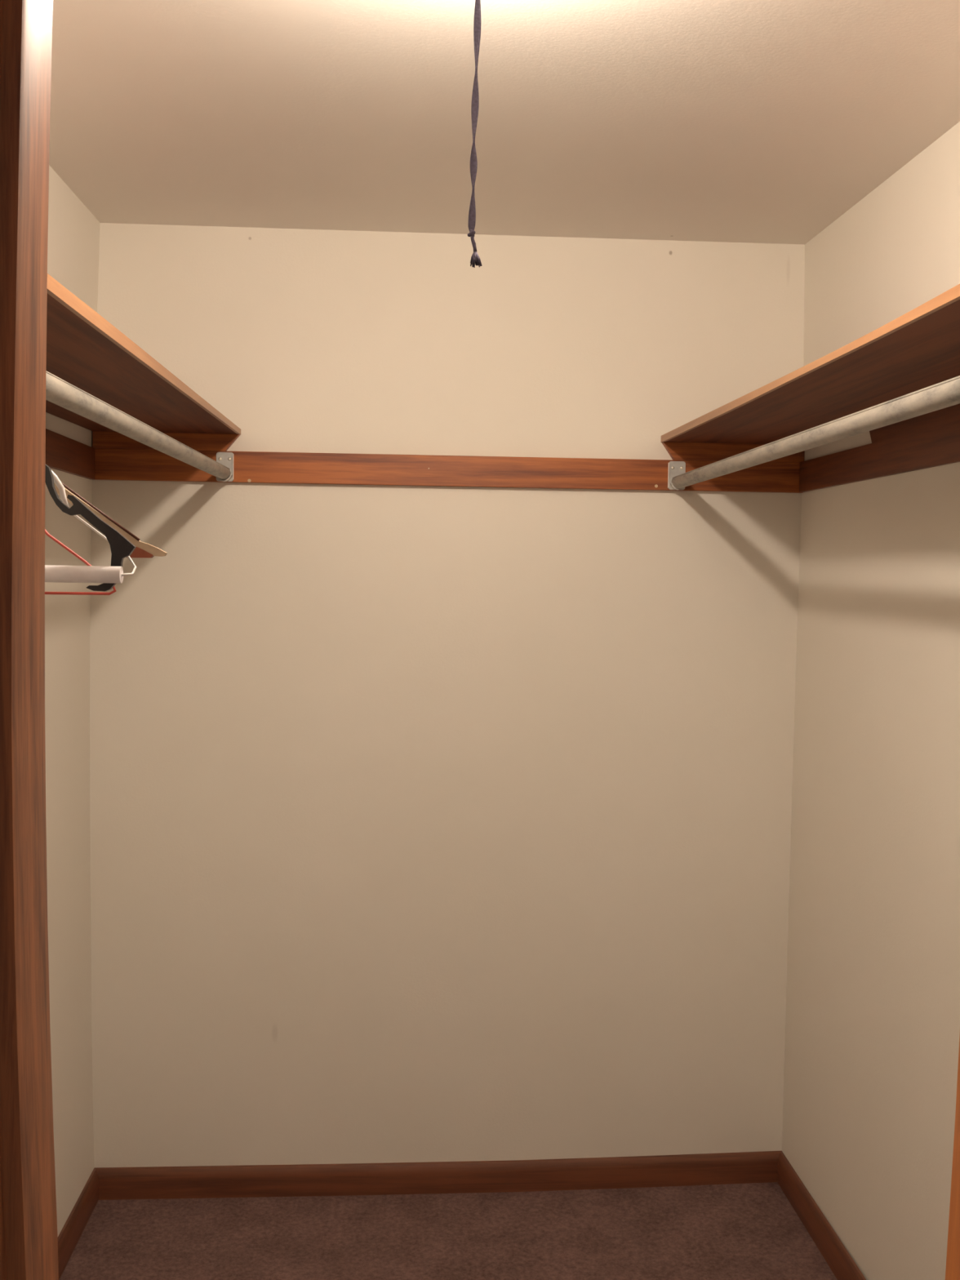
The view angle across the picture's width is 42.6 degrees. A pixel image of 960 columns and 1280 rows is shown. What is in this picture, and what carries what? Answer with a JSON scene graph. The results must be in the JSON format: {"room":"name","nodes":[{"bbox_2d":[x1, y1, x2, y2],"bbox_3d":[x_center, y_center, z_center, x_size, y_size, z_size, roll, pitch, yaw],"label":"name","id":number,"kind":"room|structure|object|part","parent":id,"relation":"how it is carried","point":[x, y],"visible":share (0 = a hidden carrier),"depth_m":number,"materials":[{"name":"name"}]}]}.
{"room":"walk-in closet","nodes":[
{"label":"walk-in closet","id":0,"kind":"room"},
{"bbox_2d":[44,164,100,1235],"bbox_3d":[-0.947,0.270,2.025,0.128,2.466,2.079,1,3,-3],"label":"wall","id":1,"kind":"structure","parent":0,"point":[73,231],"depth_m":2.86,"materials":[{"name":"beige paint"}]},
{"bbox_2d":[45,428,94,479],"bbox_3d":[-0.888,-0.374,1.984,0.019,0.076,2.060,1,3,-4],"label":"cleat","id":2,"kind":"object","parent":1,"relation":"attached to","point":[63,453],"visible":0.44,"depth_m":2.78,"materials":[{"name":"brown wood"}]},
{"bbox_2d":[57,1168,98,1279],"bbox_3d":[-0.912,1.441,2.091,0.014,0.089,2.079,1,3,-3],"label":"baseboard","id":3,"kind":"structure","parent":1,"relation":"attached to","point":[68,1237],"depth_m":2.93,"materials":[{"name":"brown wood"}]},
{"bbox_2d":[89,222,804,1167],"bbox_3d":[-0.083,0.221,3.167,1.786,2.466,0.100,1,3,-3],"label":"wall","id":4,"kind":"structure","parent":0,"point":[428,824],"depth_m":3.11,"materials":[{"name":"beige paint"}]},
{"bbox_2d":[94,1151,781,1199],"bbox_3d":[-0.094,1.385,3.173,1.774,0.109,0.014,1,3,-3],"label":"baseboard","id":5,"kind":"structure","parent":4,"relation":"attached to","point":[742,1167],"depth_m":3.17,"materials":[{"name":"brown wood"}]},
{"bbox_2d":[92,448,803,493],"bbox_3d":[-0.066,-0.421,3.063,1.776,0.076,0.038,1,3,-3],"label":"cleat","id":6,"kind":"object","parent":4,"relation":"attached to","point":[122,464],"depth_m":3.06,"materials":[{"name":"brown wood"}]},
{"bbox_2d":[45,370,231,479],"bbox_3d":[-0.571,-0.348,2.003,0.037,0.046,2.054,1,3,-3],"label":"closet rod","id":7,"kind":"object","parent":6,"relation":"attached to","point":[60,392],"visible":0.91,"depth_m":1.90,"materials":[{"name":"grey metal"}]},
{"bbox_2d":[44,528,115,595],"bbox_3d":[-0.528,-0.182,1.213,0.334,0.273,0.003,1,3,-3],"label":"clothes hanger","id":8,"kind":"object","parent":7,"relation":"hanging from","point":[46,533],"visible":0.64,"depth_m":1.23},
{"bbox_2d":[44,464,136,591],"bbox_3d":[-0.524,-0.182,1.153,0.397,0.268,0.007,1,3,-3],"label":"clothes hanger","id":9,"kind":"object","parent":7,"relation":"hanging from","point":[121,548],"visible":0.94,"depth_m":1.16,"materials":[{"name":"black plastic"}]},
{"bbox_2d":[44,470,136,583],"bbox_3d":[-0.524,-0.185,1.152,0.395,0.259,0.040,1,3,-3],"label":"clothes hanger","id":10,"kind":"object","parent":7,"relation":"hanging from","point":[57,574],"visible":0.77,"depth_m":1.15,"materials":[{"name":"white plastic"}]},
{"bbox_3d":[-0.525,-0.153,1.156,0.395,0.181,0.031,1,3,-3],"label":"wire arm","id":11,"kind":"part","parent":10,"relation":"part of","materials":[{"name":"white plastic"}]},
{"bbox_2d":[44,482,167,557],"bbox_3d":[-0.530,-0.204,1.251,0.418,0.235,0.010,1,3,-3],"label":"clothes hanger","id":12,"kind":"object","parent":7,"relation":"hanging from","point":[143,549],"visible":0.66,"depth_m":1.26,"materials":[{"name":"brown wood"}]},
{"bbox_3d":[-0.430,-0.165,1.256,0.163,0.125,0.003,1,3,-3],"label":"trim","id":13,"kind":"part","parent":12,"relation":"part of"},
{"bbox_2d":[45,273,240,451],"bbox_3d":[-0.709,-0.440,2.001,0.356,0.057,2.079,1,3,-3],"label":"closet shelf","id":14,"kind":"object","parent":6,"relation":"on","point":[84,350],"visible":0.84,"depth_m":2.16,"materials":[{"name":"brown wood"}]},
{"bbox_2d":[216,474,232,481],"bbox_3d":[-0.629,-0.397,3.021,0.040,0.017,0.016,1,3,-3],"label":"socket","id":15,"kind":"object","parent":6,"relation":"attached to","point":[230,478],"depth_m":3.02,"materials":[{"name":"metal"}]},
{"bbox_3d":[-0.627,-0.425,3.021,0.043,0.072,0.019,1,3,-3],"label":"rod bracket","id":16,"kind":"part","parent":6,"relation":"part of","materials":[{"name":"silver metal"}]},
{"bbox_3d":[0.495,-0.413,3.087,0.045,0.072,0.019,1,3,-3],"label":"rod bracket","id":17,"kind":"part","parent":6,"relation":"part of","materials":[{"name":"silver metal"}]},
{"bbox_2d":[669,482,684,490],"bbox_3d":[0.497,-0.385,3.087,0.040,0.017,0.016,1,3,-3],"label":"socket","id":18,"kind":"object","parent":6,"relation":"attached to","point":[671,486],"depth_m":3.08,"materials":[{"name":"metal"}]},
{"bbox_2d":[671,375,959,488],"bbox_3d":[0.560,-0.340,2.070,0.033,0.033,2.054,1,3,-4],"label":"closet rod","id":19,"kind":"object","parent":6,"relation":"attached to","point":[946,393],"visible":1,"depth_m":1.90,"materials":[{"name":"grey metal"}]},
{"bbox_2d":[59,1182,837,1279],"bbox_3d":[-0.150,1.551,1.380,2.700,0.107,3.800,1,3,-3],"label":"floor","id":20,"kind":"structure","parent":0,"point":[750,1231],"depth_m":2.96,"materials":[{"name":"brown carpet"}]},
{"bbox_2d":[48,0,959,244],"bbox_3d":[0.017,-1.000,2.003,2.050,0.100,2.300,1,3,-3],"label":"ceiling","id":21,"kind":"structure","parent":0,"point":[726,121],"depth_m":2.23,"materials":[{"name":"paint"}]},
{"bbox_2d":[467,0,482,267],"bbox_3d":[-0.002,-0.656,1.419,0.016,0.445,0.014,3,4,36],"label":"pull cord","id":22,"kind":"object","parent":21,"relation":"hanging from","point":[475,259],"visible":1,"depth_m":1.42,"materials":[{"name":"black fabric"}]},
{"bbox_3d":[-0.007,-0.460,1.429,0.008,0.018,0.005,1,3,-3],"label":"cord","id":23,"kind":"part","parent":22,"relation":"part of","materials":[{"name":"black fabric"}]},
{"bbox_2d":[782,121,959,1279],"bbox_3d":[0.930,0.291,2.137,0.110,2.466,2.081,1,3,-4],"label":"wall","id":24,"kind":"structure","parent":0,"point":[873,1015],"depth_m":2.61,"materials":[{"name":"beige paint"}]},
{"bbox_2d":[777,1151,866,1279],"bbox_3d":[0.849,1.441,2.195,0.014,0.089,2.079,1,3,-4],"label":"baseboard","id":25,"kind":"structure","parent":24,"relation":"attached to","point":[843,1267],"depth_m":2.92,"materials":[{"name":"brown wood"}]},
{"bbox_2d":[799,420,959,492],"bbox_3d":[0.898,-0.355,2.090,0.028,0.075,2.061,1,3,-4],"label":"cleat","id":26,"kind":"object","parent":24,"relation":"attached to","point":[940,445],"visible":0.89,"depth_m":2.58,"materials":[{"name":"brown wood"}]},
{"bbox_2d":[661,284,959,462],"bbox_3d":[0.720,-0.427,2.085,0.405,0.063,2.079,1,3,-3],"label":"closet shelf","id":27,"kind":"object","parent":26,"relation":"on","point":[918,349],"visible":0.87,"depth_m":2.17,"materials":[{"name":"brown wood"}]},
{"bbox_3d":[0.063,0.336,0.985,1.990,2.456,0.120,1,3,-3],"label":"wall","id":28,"kind":"structure","parent":0,"visible":0},
{"bbox_2d":[0,0,7,1279],"bbox_3d":[-0.377,0.491,0.936,0.037,2.100,0.187,1,3,-3],"label":"trim","id":29,"kind":"structure","parent":28,"relation":"attached to","point":[3,1265],"depth_m":0.95,"materials":[{"name":"brown wood"}]},
{"bbox_2d":[0,0,58,1279],"bbox_3d":[-0.357,0.488,0.983,0.041,2.100,0.052,1,3,-3],"label":"trim","id":30,"kind":"structure","parent":28,"relation":"attached to","point":[25,1055],"depth_m":0.95,"materials":[{"name":"brown wood"}]},
{"bbox_2d":[945,1036,959,1279],"bbox_3d":[0.416,0.500,0.972,0.068,2.100,0.165,1,3,-3],"label":"trim","id":31,"kind":"structure","parent":28,"relation":"attached to","point":[952,1271],"depth_m":1.04,"materials":[{"name":"orange wood"}]}
]}

